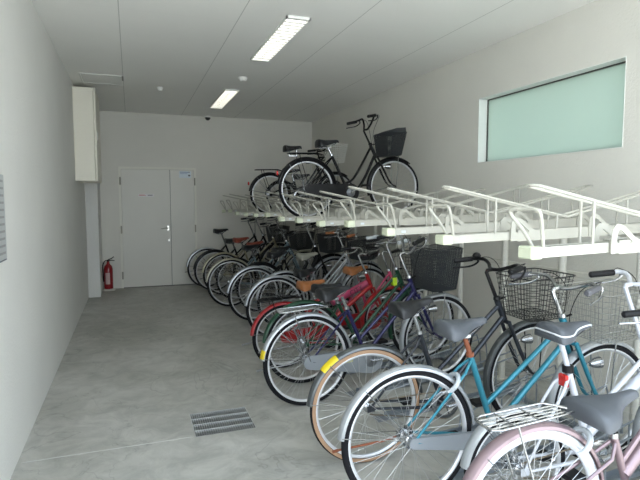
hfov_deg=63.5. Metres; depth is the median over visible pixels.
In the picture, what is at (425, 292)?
post
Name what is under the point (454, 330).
bicycle
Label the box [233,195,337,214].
tray
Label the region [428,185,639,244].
tray
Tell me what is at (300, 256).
bicycle
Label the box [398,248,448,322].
basket
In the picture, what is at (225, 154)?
wall
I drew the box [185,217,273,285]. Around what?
bicycle
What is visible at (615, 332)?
basket
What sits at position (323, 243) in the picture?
basket
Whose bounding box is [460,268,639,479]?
bicycle
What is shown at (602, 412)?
bicycle
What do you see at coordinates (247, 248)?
bicycle
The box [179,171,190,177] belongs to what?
notice
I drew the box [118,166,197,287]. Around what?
door
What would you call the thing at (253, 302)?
tray
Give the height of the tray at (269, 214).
0.335 m
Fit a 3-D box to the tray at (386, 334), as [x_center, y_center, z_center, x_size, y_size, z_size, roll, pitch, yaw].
[0.390,0.915,5.439,1.340,0.332,0.105,-2,5,-23]
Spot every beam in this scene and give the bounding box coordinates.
[303,228,635,287]
[449,222,639,236]
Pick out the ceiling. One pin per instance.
(350, 52)
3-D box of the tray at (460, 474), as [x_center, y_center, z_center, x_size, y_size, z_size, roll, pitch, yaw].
[1.276,1.103,3.013,1.340,0.332,0.105,-2,5,-23]
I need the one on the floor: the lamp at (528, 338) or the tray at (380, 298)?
the tray at (380, 298)
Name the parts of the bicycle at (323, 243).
frame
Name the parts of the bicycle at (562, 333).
chain, seat post, frame, brake lever, stem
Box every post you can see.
[353,227,359,307]
[372,226,376,304]
[395,225,400,328]
[422,224,429,340]
[453,233,466,358]
[494,240,508,380]
[555,238,566,393]
[619,252,639,443]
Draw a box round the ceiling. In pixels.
[31,0,594,121]
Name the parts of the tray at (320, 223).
plate, plate, plate, plate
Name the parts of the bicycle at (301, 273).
frame, stem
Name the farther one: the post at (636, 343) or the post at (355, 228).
the post at (355, 228)
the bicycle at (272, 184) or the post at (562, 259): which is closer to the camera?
the post at (562, 259)
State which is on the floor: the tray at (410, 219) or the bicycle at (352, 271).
the bicycle at (352, 271)
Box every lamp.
[383,164,390,168]
[426,304,436,311]
[518,334,532,343]
[586,356,603,367]
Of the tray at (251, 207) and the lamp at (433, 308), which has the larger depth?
the tray at (251, 207)
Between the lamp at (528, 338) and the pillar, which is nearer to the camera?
the lamp at (528, 338)
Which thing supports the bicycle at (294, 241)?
on the floor
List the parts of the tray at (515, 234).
guide post, guide post, plate, plate, plate, plate, guide post, guide post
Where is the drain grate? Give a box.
[189,407,255,436]
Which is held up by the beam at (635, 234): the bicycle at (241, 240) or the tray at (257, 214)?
the tray at (257, 214)
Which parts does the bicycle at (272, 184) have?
frame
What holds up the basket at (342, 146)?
on the bicycle at (258, 178)
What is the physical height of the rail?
0.030 m
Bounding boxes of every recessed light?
[209,89,239,108]
[250,15,310,61]
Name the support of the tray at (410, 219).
on the beam at (635, 234)
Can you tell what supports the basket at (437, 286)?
on the bicycle at (310, 362)
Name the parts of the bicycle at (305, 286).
frame, stem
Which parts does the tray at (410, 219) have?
plate, plate, plate, plate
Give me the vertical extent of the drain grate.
0.050 m
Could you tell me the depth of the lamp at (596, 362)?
2.72 m
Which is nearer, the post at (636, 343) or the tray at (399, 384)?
the post at (636, 343)
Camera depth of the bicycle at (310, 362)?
3.89 m
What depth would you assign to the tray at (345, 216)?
5.05 m
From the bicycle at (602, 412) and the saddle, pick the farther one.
the saddle
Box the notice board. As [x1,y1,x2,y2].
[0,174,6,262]
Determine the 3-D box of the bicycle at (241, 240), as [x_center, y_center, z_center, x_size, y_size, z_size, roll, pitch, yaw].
[-1.058,0.287,8.432,1.751,1.128,0.593,-1,4,-9]
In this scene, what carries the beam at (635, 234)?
on the post
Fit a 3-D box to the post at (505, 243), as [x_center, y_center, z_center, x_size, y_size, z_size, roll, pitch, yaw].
[1.533,0.533,4.317,0.110,1.272,0.110,-2,5,-20]
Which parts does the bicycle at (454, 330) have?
seat post, frame, brake lever, stem, brake lever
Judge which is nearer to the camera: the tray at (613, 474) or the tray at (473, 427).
the tray at (613, 474)
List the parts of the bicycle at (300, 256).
frame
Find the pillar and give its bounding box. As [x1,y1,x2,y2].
[85,183,102,297]
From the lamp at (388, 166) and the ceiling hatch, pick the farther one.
the ceiling hatch
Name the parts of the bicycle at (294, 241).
frame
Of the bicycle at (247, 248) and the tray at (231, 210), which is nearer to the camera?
the bicycle at (247, 248)
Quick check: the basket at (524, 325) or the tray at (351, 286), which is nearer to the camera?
the basket at (524, 325)
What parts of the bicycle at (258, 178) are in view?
frame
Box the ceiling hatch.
[79,73,123,85]
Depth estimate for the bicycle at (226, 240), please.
8.76 m
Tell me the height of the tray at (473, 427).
0.332 m
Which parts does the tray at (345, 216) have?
plate, plate, plate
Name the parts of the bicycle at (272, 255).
frame, stem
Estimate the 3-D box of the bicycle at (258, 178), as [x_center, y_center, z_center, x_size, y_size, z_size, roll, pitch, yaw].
[-0.253,-0.877,7.462,1.604,0.987,0.610,-3,5,-20]
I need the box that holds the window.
[477,56,626,162]
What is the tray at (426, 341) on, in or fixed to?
on the floor
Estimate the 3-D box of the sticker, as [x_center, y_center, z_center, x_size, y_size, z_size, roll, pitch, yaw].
[-2.971,-0.764,8.835,0.260,0.050,0.002,-2,5,-20]
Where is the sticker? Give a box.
[138,194,153,196]
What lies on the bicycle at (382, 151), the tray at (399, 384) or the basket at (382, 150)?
the basket at (382, 150)
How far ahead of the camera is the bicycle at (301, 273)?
5.70 m
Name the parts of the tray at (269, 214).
plate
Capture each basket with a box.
[264,225,289,242]
[288,231,314,249]
[316,232,346,275]
[324,144,347,183]
[346,236,380,281]
[373,127,406,185]
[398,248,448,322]
[409,244,462,336]
[495,268,575,368]
[558,279,639,344]
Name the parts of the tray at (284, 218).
plate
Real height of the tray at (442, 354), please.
0.332 m
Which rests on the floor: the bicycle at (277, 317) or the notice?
the bicycle at (277, 317)
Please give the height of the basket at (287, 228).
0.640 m
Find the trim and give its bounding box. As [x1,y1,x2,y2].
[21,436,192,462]
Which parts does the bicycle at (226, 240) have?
frame, stem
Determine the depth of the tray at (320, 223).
4.47 m
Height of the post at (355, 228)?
1.272 m
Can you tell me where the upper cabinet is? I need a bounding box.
[72,86,101,182]
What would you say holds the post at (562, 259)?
on the floor
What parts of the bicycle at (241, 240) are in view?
frame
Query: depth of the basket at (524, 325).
3.20 m
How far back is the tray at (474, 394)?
3.82 m
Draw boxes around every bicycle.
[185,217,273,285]
[192,216,295,289]
[200,222,306,294]
[205,229,323,305]
[211,216,319,297]
[224,222,354,320]
[232,222,352,310]
[241,231,388,334]
[242,246,413,367]
[247,144,351,211]
[252,225,384,325]
[256,234,472,405]
[258,235,453,382]
[265,156,343,209]
[276,113,417,215]
[297,245,429,347]
[306,252,575,462]
[332,271,639,479]
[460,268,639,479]
[462,309,639,479]
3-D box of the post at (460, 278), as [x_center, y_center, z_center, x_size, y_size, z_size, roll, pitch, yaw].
[1.324,0.488,4.888,0.110,1.272,0.110,-2,5,-20]
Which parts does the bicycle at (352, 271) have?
frame, stem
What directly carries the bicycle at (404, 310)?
on the floor
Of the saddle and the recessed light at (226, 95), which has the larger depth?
the recessed light at (226, 95)
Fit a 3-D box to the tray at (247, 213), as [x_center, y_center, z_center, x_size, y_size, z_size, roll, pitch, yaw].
[-0.291,-0.523,7.481,1.692,0.335,0.149,-2,5,-20]
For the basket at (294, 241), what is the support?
on the bicycle at (294, 241)
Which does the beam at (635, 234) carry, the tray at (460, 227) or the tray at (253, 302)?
the tray at (460, 227)
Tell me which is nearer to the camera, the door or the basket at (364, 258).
the basket at (364, 258)
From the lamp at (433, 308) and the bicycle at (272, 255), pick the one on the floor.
the bicycle at (272, 255)
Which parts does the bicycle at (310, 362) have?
seat post, frame, brake lever, stem, brake lever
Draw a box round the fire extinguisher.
[102,256,114,288]
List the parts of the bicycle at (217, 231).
frame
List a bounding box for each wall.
[0,0,88,479]
[99,111,311,288]
[312,0,639,412]
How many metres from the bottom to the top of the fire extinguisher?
0.536 m
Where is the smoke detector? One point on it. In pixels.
(242, 79)
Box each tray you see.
[220,195,305,212]
[226,194,321,212]
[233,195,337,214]
[241,194,335,215]
[250,192,366,216]
[251,276,324,303]
[262,190,388,216]
[267,286,356,318]
[275,191,416,221]
[292,189,448,222]
[299,319,398,350]
[312,188,484,226]
[316,298,383,324]
[331,328,456,376]
[339,184,532,227]
[345,334,486,396]
[363,314,432,349]
[373,349,527,421]
[376,185,592,235]
[401,365,569,449]
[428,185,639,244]
[439,384,622,479]
[508,183,639,259]
[565,419,639,479]
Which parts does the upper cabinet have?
door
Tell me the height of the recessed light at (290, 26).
0.022 m
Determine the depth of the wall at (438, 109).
4.74 m
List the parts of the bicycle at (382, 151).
frame, stem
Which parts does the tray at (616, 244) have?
guide post, guide post, plate, plate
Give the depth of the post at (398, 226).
6.00 m
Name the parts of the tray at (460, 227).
guide post, guide post, plate, plate, plate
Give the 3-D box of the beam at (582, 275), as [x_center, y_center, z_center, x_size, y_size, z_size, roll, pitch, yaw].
[0.967,0.065,5.963,0.025,0.040,7.900,-2,5,-20]
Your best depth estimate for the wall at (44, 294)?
3.65 m
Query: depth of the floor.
3.75 m
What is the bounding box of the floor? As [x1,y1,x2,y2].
[10,279,639,479]
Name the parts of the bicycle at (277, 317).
chain, frame, stem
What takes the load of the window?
in the wall at (438, 109)
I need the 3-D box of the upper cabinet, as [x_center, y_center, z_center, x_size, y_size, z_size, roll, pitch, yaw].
[-3.104,-1.363,6.927,0.272,1.170,0.900,-2,5,-20]
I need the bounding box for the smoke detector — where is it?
[238,76,246,81]
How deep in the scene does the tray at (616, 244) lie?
2.13 m
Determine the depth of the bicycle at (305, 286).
4.67 m
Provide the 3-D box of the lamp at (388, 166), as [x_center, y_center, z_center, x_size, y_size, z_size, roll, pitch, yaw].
[0.757,-0.830,5.833,0.080,0.061,0.062,-3,5,-20]
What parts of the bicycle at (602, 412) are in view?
frame, seat post, brake lever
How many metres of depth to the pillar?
7.92 m
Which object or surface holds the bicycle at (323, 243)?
on the floor
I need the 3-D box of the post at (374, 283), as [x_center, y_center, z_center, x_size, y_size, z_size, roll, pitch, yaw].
[0.697,0.356,6.602,0.110,1.272,0.110,-2,5,-20]
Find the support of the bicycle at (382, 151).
on the tray at (284, 218)
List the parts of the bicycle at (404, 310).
chain, seat post, frame, brake lever, stem, brake lever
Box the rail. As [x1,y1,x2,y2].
[350,311,622,452]
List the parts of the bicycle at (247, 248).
frame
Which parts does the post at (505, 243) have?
foot plate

